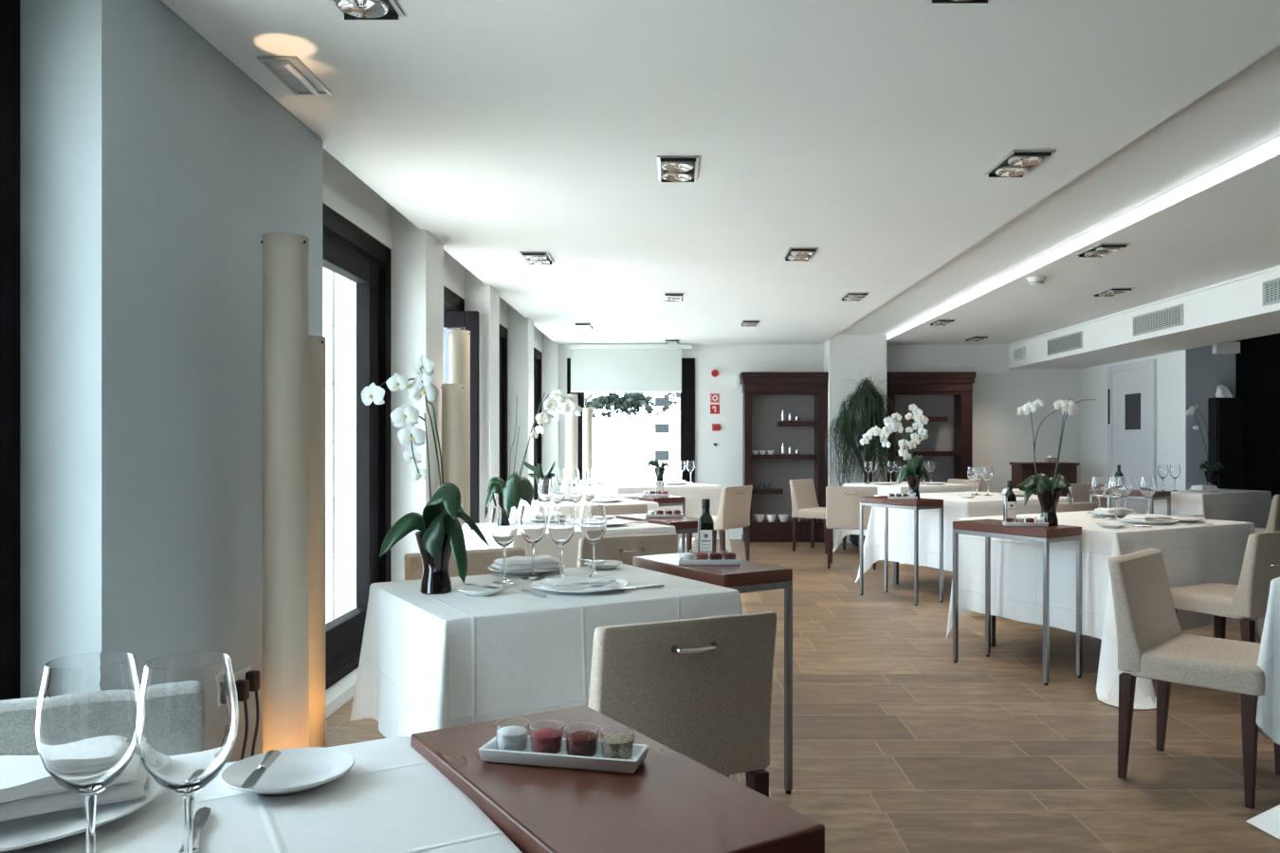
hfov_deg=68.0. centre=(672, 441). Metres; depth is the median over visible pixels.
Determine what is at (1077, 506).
dining chair
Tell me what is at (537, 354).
window
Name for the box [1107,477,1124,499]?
bowl
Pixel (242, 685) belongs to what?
plug
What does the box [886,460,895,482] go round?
wine glass
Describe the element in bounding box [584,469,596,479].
bowl
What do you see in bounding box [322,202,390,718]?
window
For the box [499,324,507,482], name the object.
window
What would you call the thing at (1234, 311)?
ventilation duct
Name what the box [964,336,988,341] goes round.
recessed light
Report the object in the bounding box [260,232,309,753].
lamp
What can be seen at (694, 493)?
tablecloth
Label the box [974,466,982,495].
wine glass
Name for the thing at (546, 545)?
tablecloth
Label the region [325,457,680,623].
ground
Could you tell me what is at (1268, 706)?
tablecloth
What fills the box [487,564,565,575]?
dinner plate
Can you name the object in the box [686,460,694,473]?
bowl
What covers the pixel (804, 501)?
dining chair
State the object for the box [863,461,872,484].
wine glass
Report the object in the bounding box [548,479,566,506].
wine glass
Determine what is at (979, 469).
bowl
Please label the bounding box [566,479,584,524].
wine glass
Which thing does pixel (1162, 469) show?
bowl
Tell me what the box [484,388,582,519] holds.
potted orchid
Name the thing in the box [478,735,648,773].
tray
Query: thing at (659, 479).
oil bottle
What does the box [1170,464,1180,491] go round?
wine glass
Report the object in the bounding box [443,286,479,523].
window
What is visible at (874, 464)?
bowl
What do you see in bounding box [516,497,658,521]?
tablecloth
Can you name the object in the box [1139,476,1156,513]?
wine glass
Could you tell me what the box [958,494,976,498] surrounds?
bread plate
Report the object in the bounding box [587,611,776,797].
dining chair
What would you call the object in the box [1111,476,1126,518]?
wine glass
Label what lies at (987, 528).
side table
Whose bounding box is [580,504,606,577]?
wine glass
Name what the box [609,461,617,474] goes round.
bowl
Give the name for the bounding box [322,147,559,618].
wall
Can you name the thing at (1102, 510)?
napkin
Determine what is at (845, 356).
column
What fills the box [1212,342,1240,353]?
trim
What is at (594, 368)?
roller blind
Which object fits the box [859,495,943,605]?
side table
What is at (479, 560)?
dining chair
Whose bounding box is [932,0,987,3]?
recessed light
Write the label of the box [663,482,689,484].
dinner plate
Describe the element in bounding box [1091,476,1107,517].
wine glass
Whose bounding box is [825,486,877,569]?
dining chair
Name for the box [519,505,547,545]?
bowl
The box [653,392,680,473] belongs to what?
house
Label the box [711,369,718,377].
bell
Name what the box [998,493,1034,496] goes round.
dinner plate
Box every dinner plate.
[0,760,164,852]
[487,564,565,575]
[530,576,628,594]
[575,519,629,527]
[590,497,624,502]
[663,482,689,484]
[869,482,894,485]
[921,482,947,485]
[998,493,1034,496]
[1086,511,1139,517]
[1117,517,1178,525]
[1169,515,1206,522]
[1188,489,1219,492]
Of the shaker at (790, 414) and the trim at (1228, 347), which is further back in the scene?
the shaker at (790, 414)
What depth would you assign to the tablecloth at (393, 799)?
1.12 m
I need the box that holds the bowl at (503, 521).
[490,506,518,548]
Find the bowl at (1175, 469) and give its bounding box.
[1170,464,1180,478]
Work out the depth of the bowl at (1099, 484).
5.59 m
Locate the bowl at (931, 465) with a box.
[927,460,934,473]
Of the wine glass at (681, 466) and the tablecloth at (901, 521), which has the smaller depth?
the tablecloth at (901, 521)
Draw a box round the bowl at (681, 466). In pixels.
[676,460,685,473]
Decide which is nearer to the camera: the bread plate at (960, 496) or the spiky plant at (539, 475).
the spiky plant at (539, 475)
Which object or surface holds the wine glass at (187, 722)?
on the tablecloth at (393, 799)
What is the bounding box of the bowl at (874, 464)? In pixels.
[869,460,877,473]
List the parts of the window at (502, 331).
sash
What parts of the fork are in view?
handle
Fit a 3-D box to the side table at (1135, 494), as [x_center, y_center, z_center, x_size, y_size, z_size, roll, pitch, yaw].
[4.063,0.816,8.425,0.290,0.768,0.585,0,0,-33]
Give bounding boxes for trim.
[1006,265,1279,346]
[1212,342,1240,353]
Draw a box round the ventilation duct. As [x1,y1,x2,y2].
[1008,269,1279,368]
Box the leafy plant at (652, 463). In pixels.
[647,459,670,485]
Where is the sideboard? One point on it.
(1020, 470)
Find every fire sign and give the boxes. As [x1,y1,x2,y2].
[710,393,719,402]
[710,404,719,414]
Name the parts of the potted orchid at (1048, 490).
flower, flower, flower stem, flower, flower stem, flower, flower stem, flower, flower, flower, flower stem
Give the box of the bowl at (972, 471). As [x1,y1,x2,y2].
[967,466,978,482]
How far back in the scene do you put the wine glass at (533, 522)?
3.07 m
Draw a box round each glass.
[35,652,140,852]
[134,652,238,852]
[490,506,518,584]
[494,721,530,751]
[519,505,547,580]
[529,725,564,753]
[537,478,552,520]
[547,505,575,577]
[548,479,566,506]
[555,469,566,501]
[564,728,599,756]
[566,469,579,502]
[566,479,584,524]
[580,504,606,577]
[582,478,597,504]
[584,469,596,501]
[595,468,605,498]
[600,731,635,759]
[646,509,655,514]
[656,511,663,514]
[664,510,673,514]
[673,509,681,514]
[676,460,685,479]
[680,549,694,560]
[686,460,694,483]
[694,549,708,560]
[709,549,722,560]
[723,549,736,560]
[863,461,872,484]
[869,460,877,482]
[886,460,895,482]
[894,460,901,483]
[921,461,928,484]
[927,460,934,482]
[967,466,978,495]
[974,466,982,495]
[982,466,993,495]
[1005,517,1014,522]
[1015,516,1024,522]
[1024,517,1035,522]
[1035,516,1044,523]
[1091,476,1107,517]
[1107,477,1124,519]
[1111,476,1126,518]
[1122,476,1133,514]
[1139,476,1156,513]
[1157,464,1168,491]
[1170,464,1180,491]
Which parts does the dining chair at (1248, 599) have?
seat, leg, leg, backrest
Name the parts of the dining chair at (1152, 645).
leg, backrest, leg, seat, leg, leg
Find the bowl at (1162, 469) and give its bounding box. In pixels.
[1157,464,1168,478]
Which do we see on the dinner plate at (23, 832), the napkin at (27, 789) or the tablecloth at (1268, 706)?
the napkin at (27, 789)
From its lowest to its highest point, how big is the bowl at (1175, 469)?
0.128 m
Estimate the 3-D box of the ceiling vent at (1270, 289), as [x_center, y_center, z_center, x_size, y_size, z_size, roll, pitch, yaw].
[4.133,-1.032,6.175,0.013,0.170,0.910,0,0,0]
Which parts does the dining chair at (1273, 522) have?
seat, backrest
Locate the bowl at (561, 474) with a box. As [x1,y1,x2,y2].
[555,469,566,483]
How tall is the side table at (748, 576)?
0.768 m
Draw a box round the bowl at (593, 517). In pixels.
[580,504,606,544]
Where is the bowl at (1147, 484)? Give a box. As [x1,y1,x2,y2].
[1139,476,1156,498]
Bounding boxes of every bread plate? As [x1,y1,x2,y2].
[219,747,354,795]
[456,584,504,596]
[584,560,622,569]
[598,495,616,498]
[606,514,617,519]
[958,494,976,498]
[1096,522,1126,528]
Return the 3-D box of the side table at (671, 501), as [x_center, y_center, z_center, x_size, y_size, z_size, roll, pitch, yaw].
[-0.178,0.816,7.585,0.290,0.768,0.585,0,0,-33]
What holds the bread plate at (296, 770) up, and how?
on the tablecloth at (393, 799)
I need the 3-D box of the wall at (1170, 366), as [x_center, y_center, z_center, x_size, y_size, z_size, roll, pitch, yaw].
[5.265,-0.110,10.465,0.490,2.620,2.370,0,0,0]
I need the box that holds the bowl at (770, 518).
[766,514,776,522]
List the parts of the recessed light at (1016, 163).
bulb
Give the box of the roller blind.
[569,344,692,392]
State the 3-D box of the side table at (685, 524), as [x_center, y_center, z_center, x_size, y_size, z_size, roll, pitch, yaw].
[-0.052,0.816,5.405,0.290,0.768,0.585,0,0,-33]
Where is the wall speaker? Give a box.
[1014,347,1025,361]
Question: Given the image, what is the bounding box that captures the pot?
[849,534,865,546]
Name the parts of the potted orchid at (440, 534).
flower, flower, flower, flower, flower, flower stem, flower, flower, flower, flower, flower stem, flower stem, flower stem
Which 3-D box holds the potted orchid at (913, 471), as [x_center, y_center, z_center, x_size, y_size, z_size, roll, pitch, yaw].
[1.691,0.074,7.180,0.526,0.714,0.164,0,0,0]
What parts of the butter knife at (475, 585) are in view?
blade, handle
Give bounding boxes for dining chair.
[0,696,141,760]
[403,547,525,581]
[577,533,678,567]
[579,504,647,518]
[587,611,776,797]
[686,485,752,561]
[789,478,846,554]
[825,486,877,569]
[947,478,982,492]
[1056,502,1097,512]
[1068,483,1108,508]
[1108,548,1279,808]
[1170,531,1279,642]
[1254,494,1279,533]
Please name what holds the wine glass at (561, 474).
on the tablecloth at (651, 506)
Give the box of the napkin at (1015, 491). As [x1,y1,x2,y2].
[1002,489,1024,493]
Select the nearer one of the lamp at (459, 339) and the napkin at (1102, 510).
the napkin at (1102, 510)
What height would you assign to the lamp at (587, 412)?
1.600 m
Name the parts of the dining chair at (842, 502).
leg, leg, seat, backrest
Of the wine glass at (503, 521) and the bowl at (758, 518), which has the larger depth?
the bowl at (758, 518)
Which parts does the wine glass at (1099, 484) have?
stem and foot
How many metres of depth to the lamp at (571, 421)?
10.84 m
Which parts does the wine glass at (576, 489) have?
stem and foot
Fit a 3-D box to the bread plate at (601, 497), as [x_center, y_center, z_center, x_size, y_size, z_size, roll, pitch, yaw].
[-0.510,0.439,7.458,0.140,0.020,0.140,0,0,0]
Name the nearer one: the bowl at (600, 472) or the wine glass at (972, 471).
the bowl at (600, 472)
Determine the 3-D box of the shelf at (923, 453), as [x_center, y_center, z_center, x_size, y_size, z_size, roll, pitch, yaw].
[3.055,0.142,11.480,0.790,0.055,0.260,0,0,0]
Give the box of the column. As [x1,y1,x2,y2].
[823,334,886,543]
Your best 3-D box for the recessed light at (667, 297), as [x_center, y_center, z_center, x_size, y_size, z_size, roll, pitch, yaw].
[0.015,-1.181,7.780,0.176,0.026,0.344,0,0,0]
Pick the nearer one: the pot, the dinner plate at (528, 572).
the dinner plate at (528, 572)
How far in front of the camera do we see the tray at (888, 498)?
7.10 m
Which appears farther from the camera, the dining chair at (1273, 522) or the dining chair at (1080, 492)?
the dining chair at (1080, 492)
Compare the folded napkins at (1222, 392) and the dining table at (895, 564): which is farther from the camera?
the folded napkins at (1222, 392)
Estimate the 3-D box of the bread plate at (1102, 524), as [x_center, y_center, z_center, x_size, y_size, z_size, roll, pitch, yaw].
[2.300,0.439,4.970,0.150,0.020,0.150,0,0,0]
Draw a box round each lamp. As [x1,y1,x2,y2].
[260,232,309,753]
[309,335,325,748]
[440,384,463,528]
[448,329,470,524]
[566,394,578,493]
[582,407,592,478]
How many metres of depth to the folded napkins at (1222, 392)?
9.17 m
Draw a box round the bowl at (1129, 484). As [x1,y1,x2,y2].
[1122,476,1133,497]
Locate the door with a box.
[1107,358,1156,514]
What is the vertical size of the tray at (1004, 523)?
0.019 m
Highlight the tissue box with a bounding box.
[1044,456,1057,462]
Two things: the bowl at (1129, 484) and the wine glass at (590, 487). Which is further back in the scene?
the bowl at (1129, 484)
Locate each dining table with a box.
[893,561,898,585]
[990,615,1214,646]
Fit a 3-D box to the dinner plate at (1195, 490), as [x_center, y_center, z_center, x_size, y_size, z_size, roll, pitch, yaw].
[4.780,0.439,8.520,0.260,0.020,0.260,0,0,0]
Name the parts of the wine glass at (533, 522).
stem and foot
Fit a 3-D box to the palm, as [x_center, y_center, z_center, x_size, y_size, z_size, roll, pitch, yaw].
[2.229,0.190,10.973,0.938,2.020,0.488,0,0,4]
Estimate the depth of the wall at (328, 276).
6.55 m
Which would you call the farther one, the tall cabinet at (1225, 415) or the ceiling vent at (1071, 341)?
the ceiling vent at (1071, 341)
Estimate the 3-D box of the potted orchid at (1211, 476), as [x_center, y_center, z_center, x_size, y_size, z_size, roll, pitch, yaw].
[4.918,0.052,8.760,0.357,0.795,0.123,0,0,0]
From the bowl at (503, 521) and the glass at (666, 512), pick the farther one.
the glass at (666, 512)
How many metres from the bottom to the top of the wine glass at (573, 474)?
0.240 m
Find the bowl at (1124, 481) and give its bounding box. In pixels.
[1111,476,1126,498]
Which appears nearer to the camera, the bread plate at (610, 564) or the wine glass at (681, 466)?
the bread plate at (610, 564)
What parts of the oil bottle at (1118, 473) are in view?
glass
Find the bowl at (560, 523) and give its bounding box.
[547,505,575,546]
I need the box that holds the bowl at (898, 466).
[894,460,901,473]
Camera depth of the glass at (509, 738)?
1.29 m
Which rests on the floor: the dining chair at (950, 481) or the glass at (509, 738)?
the dining chair at (950, 481)
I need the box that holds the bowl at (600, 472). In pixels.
[595,468,605,485]
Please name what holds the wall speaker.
attached to the ventilation duct
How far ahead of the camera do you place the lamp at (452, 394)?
5.57 m
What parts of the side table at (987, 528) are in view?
leg, leg, frame, leg, leg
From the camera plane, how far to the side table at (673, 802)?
1.14 m
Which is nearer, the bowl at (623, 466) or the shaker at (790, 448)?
the bowl at (623, 466)
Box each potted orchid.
[361,354,489,594]
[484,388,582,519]
[859,403,929,498]
[1016,398,1096,526]
[1185,404,1224,485]
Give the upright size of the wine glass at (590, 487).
0.240 m
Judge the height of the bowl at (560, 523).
0.128 m
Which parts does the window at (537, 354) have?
sash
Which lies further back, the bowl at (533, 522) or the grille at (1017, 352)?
the grille at (1017, 352)
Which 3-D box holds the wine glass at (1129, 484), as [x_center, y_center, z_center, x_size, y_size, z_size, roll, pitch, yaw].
[2.710,0.329,5.680,0.089,0.240,0.089,0,0,-7]
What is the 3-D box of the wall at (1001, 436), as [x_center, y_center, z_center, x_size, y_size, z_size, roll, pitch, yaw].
[1.980,-0.110,11.800,6.740,2.620,0.300,0,0,0]
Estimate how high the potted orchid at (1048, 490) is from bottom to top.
0.660 m
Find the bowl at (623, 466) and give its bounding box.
[619,461,627,474]
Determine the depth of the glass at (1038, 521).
4.84 m
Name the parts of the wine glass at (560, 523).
stem and foot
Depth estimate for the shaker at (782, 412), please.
11.40 m
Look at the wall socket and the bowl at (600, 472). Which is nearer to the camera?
the wall socket
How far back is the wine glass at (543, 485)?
5.21 m
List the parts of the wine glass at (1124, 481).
stem and foot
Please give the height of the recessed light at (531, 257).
0.026 m
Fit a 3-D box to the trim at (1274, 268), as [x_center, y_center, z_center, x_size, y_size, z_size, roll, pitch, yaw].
[4.128,-1.185,4.325,0.025,0.020,14.650,0,0,0]
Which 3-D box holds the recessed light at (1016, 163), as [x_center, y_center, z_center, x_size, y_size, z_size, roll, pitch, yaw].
[1.480,-1.181,4.050,0.176,0.026,0.344,0,0,0]
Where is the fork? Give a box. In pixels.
[516,586,547,597]
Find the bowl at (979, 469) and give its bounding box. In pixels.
[974,466,982,481]
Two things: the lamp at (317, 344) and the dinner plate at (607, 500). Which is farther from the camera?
the dinner plate at (607, 500)
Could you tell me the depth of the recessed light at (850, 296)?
7.70 m
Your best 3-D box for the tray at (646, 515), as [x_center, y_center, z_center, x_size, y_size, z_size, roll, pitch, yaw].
[-0.045,0.422,5.400,0.220,0.019,0.070,0,0,-5]
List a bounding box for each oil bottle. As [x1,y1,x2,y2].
[656,467,663,493]
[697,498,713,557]
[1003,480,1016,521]
[1115,464,1123,476]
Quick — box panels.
[1235,332,1279,498]
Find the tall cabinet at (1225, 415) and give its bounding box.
[1207,398,1243,490]
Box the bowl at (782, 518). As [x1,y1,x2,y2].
[778,514,788,522]
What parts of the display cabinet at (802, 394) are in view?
panel, cornice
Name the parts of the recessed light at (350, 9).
bulb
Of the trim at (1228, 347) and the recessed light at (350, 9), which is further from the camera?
the trim at (1228, 347)
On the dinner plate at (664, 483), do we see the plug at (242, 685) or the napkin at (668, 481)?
the napkin at (668, 481)
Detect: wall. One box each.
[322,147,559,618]
[322,266,335,620]
[559,343,1080,539]
[1080,349,1185,491]
[1185,341,1235,490]
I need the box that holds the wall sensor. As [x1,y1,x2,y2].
[735,374,739,386]
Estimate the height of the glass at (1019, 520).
0.041 m
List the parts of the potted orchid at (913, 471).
flower, flower, flower, flower, flower, flower, flower, flower, flower, flower, flower, flower, flower, flower, flower, flower, flower, flower, flower, flower, flower, flower, flower, flower, flower, flower, flower, flower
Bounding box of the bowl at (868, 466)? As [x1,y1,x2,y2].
[863,461,872,473]
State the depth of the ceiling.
3.79 m
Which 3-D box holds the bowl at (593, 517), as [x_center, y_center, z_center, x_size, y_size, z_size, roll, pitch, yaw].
[-0.259,0.273,3.120,0.089,0.128,0.089,0,0,14]
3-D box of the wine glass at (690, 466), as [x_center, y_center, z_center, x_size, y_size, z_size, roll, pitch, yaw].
[0.200,0.329,10.330,0.089,0.240,0.089,0,0,10]
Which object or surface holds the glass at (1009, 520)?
on the tray at (1004, 523)
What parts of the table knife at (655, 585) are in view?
blade, handle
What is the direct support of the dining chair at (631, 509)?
on the floor
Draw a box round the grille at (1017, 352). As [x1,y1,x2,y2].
[1014,348,1022,359]
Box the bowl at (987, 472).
[982,466,993,482]
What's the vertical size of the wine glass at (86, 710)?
0.240 m
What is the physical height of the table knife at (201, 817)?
0.009 m
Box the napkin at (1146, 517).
[1121,513,1174,521]
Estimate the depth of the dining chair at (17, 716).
1.51 m
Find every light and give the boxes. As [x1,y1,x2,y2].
[256,56,331,95]
[329,0,404,19]
[519,251,554,264]
[573,323,594,329]
[657,155,699,182]
[662,292,685,301]
[664,339,679,344]
[740,320,760,327]
[783,247,818,260]
[840,292,869,301]
[887,135,1279,339]
[928,319,955,326]
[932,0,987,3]
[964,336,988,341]
[985,149,1055,177]
[1076,243,1129,257]
[1091,287,1133,296]
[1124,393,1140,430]
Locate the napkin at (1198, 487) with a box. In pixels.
[1190,485,1218,490]
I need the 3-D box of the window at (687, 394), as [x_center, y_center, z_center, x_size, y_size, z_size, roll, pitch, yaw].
[-0.505,0.062,11.685,1.570,2.175,0.130,0,0,0]
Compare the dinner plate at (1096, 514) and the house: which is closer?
the dinner plate at (1096, 514)
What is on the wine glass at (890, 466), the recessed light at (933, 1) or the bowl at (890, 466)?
the bowl at (890, 466)
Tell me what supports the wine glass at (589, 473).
on the tablecloth at (651, 506)
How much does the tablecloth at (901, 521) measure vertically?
0.744 m
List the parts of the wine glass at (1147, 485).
stem and foot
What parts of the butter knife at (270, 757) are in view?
blade, handle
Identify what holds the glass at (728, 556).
on the tray at (694, 561)
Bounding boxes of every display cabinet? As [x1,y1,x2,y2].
[739,371,828,542]
[886,371,975,482]
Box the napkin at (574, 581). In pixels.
[538,575,619,588]
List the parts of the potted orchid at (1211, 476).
flower, flower stem, flower stem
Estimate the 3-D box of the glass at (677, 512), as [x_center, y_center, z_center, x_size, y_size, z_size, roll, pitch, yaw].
[0.030,0.406,5.407,0.047,0.041,0.047,0,0,0]
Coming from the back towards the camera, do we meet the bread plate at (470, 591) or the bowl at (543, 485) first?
the bowl at (543, 485)
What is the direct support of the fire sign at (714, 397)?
attached to the wall at (1001, 436)
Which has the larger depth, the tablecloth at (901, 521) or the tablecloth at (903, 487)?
the tablecloth at (903, 487)
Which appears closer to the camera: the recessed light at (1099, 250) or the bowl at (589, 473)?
the recessed light at (1099, 250)
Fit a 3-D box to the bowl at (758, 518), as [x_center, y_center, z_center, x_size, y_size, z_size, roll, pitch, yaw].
[1.050,0.922,11.420,0.130,0.085,0.130,0,0,0]
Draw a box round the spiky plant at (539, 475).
[524,459,555,501]
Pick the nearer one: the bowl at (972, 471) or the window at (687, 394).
the bowl at (972, 471)
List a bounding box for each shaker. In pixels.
[781,409,785,420]
[781,442,785,455]
[787,413,791,420]
[787,446,791,455]
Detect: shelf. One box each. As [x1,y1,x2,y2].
[751,454,817,459]
[751,488,783,493]
[777,420,817,426]
[896,451,960,456]
[910,417,947,421]
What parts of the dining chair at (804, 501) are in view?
leg, backrest, seat, leg, leg, leg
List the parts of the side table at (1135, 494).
leg, frame, leg, leg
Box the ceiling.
[160,0,1279,344]
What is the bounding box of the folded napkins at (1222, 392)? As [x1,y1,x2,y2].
[1215,384,1235,398]
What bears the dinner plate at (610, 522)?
on the tablecloth at (546, 545)
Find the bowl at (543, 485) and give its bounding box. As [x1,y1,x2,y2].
[537,478,552,502]
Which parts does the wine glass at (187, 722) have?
stem and foot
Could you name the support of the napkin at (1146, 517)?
on the dinner plate at (1155, 522)
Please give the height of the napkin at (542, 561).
0.030 m
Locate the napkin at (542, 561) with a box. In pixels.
[491,554,565,570]
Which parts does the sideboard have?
door, door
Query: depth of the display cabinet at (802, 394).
11.42 m
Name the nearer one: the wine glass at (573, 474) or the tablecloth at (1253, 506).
the wine glass at (573, 474)
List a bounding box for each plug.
[235,679,249,760]
[245,670,260,756]
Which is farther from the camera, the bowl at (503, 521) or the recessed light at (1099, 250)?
the recessed light at (1099, 250)
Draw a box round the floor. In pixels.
[325,538,1279,852]
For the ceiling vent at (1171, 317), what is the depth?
8.06 m
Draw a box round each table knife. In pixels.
[178,806,210,852]
[610,584,664,590]
[628,521,648,523]
[1125,525,1151,528]
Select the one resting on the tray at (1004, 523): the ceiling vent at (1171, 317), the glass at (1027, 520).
the glass at (1027, 520)
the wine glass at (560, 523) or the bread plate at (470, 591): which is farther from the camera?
the wine glass at (560, 523)
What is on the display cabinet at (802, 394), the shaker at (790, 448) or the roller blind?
the shaker at (790, 448)
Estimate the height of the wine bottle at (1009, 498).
0.224 m
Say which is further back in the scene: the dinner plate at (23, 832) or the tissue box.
the tissue box
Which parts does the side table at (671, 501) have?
frame, leg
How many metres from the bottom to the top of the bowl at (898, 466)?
0.128 m
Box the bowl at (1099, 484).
[1091,476,1107,498]
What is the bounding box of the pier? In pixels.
[19,0,322,763]
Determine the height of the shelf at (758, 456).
0.055 m
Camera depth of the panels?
9.29 m
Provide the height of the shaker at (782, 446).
0.139 m
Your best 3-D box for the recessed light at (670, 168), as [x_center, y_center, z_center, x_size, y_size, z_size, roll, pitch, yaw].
[0.025,-1.181,4.130,0.176,0.026,0.344,0,0,0]
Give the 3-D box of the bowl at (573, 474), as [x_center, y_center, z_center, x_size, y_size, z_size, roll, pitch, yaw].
[-0.740,0.273,7.100,0.089,0.128,0.089,0,0,27]
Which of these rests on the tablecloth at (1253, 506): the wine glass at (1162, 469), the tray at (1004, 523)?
the wine glass at (1162, 469)
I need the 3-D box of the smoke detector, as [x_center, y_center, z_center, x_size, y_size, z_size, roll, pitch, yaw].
[2.650,-1.167,6.900,0.134,0.056,0.134,0,0,0]
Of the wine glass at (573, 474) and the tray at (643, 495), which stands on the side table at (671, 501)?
the tray at (643, 495)
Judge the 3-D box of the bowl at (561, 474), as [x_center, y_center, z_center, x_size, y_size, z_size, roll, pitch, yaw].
[-0.840,0.273,7.200,0.089,0.128,0.089,0,0,-23]
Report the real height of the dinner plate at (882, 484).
0.020 m
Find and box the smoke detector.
[1026,275,1045,285]
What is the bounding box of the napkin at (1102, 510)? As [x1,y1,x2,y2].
[1090,507,1134,513]
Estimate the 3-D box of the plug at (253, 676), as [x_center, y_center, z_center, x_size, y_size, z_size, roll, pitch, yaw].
[-1.354,0.967,3.063,0.045,0.444,0.079,0,0,-27]
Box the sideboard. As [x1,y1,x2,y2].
[1009,461,1078,496]
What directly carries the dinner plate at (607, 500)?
on the tablecloth at (651, 506)
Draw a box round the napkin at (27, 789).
[0,754,147,822]
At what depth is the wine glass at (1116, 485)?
5.46 m
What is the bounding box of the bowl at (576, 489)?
[566,479,584,503]
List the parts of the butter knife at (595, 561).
handle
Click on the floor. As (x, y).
(900, 746)
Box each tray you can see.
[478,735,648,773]
[641,493,669,496]
[644,513,683,517]
[677,557,740,565]
[887,496,917,499]
[1001,521,1048,526]
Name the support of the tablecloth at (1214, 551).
on the dining table at (993, 617)
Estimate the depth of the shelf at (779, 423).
11.35 m
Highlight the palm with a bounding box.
[824,371,904,546]
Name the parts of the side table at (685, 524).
frame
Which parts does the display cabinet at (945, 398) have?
panel, cornice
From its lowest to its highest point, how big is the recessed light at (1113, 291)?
0.026 m
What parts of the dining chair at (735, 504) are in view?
leg, leg, seat, leg, backrest, leg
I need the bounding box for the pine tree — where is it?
[585,392,680,421]
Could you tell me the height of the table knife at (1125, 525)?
0.009 m
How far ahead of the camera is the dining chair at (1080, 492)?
9.47 m
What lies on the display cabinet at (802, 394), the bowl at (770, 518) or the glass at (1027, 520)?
the bowl at (770, 518)
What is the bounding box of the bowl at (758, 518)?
[753,514,765,522]
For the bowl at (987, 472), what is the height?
0.128 m
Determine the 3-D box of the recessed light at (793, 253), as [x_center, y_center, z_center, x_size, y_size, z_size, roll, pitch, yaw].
[0.810,-1.181,6.000,0.176,0.026,0.344,0,0,0]
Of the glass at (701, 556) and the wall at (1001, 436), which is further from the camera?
the wall at (1001, 436)
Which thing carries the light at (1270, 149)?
attached to the ceiling
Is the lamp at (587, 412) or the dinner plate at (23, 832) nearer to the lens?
the dinner plate at (23, 832)
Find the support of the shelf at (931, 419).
attached to the display cabinet at (945, 398)
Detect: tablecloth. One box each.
[0,735,522,852]
[349,564,770,798]
[461,517,678,568]
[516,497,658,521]
[582,481,731,552]
[832,481,971,564]
[855,491,1073,582]
[946,511,1264,709]
[1146,489,1272,528]
[1245,577,1279,840]
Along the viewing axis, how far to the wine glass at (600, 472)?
7.30 m
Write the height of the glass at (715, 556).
0.041 m
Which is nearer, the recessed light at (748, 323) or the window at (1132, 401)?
the recessed light at (748, 323)
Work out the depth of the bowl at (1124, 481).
5.57 m
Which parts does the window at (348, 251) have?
sill, sash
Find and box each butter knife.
[240,749,281,788]
[466,584,499,589]
[578,559,605,564]
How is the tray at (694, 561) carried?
on the side table at (748, 576)
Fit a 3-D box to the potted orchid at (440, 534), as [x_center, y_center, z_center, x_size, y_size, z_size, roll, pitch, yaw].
[-0.728,0.094,2.805,0.359,0.711,0.194,0,0,-21]
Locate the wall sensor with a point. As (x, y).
(737, 375)
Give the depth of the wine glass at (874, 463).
10.17 m
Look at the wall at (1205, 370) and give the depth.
9.27 m
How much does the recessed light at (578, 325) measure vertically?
0.026 m
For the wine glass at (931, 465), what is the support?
on the tablecloth at (903, 487)
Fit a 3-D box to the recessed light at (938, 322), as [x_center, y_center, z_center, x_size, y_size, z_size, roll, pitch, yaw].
[2.680,-1.181,9.420,0.176,0.026,0.344,0,0,0]
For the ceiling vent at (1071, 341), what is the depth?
9.96 m
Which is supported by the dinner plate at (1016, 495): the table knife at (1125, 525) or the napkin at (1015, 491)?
the napkin at (1015, 491)
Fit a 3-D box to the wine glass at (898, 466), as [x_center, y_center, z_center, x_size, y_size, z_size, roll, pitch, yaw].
[2.420,0.329,10.200,0.089,0.240,0.089,0,0,19]
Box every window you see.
[0,0,19,700]
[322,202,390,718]
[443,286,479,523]
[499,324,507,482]
[533,347,541,500]
[566,358,694,483]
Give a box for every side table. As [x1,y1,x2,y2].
[410,705,824,852]
[616,493,685,552]
[616,513,698,533]
[632,551,792,794]
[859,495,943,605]
[952,518,1081,685]
[1089,489,1170,515]
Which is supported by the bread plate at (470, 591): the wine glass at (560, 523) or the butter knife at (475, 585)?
the butter knife at (475, 585)
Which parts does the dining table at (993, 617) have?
leg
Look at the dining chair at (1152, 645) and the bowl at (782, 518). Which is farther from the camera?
the bowl at (782, 518)
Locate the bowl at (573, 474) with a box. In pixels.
[566,469,579,482]
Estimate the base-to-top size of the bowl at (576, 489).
0.128 m
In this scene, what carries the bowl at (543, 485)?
on the wine glass at (543, 485)
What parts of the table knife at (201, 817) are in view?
handle, blade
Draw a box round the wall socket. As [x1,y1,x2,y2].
[233,665,251,693]
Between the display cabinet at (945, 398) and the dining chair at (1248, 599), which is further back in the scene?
the display cabinet at (945, 398)
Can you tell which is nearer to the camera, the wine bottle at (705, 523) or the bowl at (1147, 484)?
the wine bottle at (705, 523)
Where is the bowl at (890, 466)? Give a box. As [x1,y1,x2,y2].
[886,460,895,473]
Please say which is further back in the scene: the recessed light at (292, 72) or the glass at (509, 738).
the recessed light at (292, 72)
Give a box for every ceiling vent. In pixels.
[1047,330,1082,355]
[1132,304,1183,336]
[1261,277,1279,306]
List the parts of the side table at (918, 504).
leg, leg, frame, leg, leg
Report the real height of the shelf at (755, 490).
0.055 m

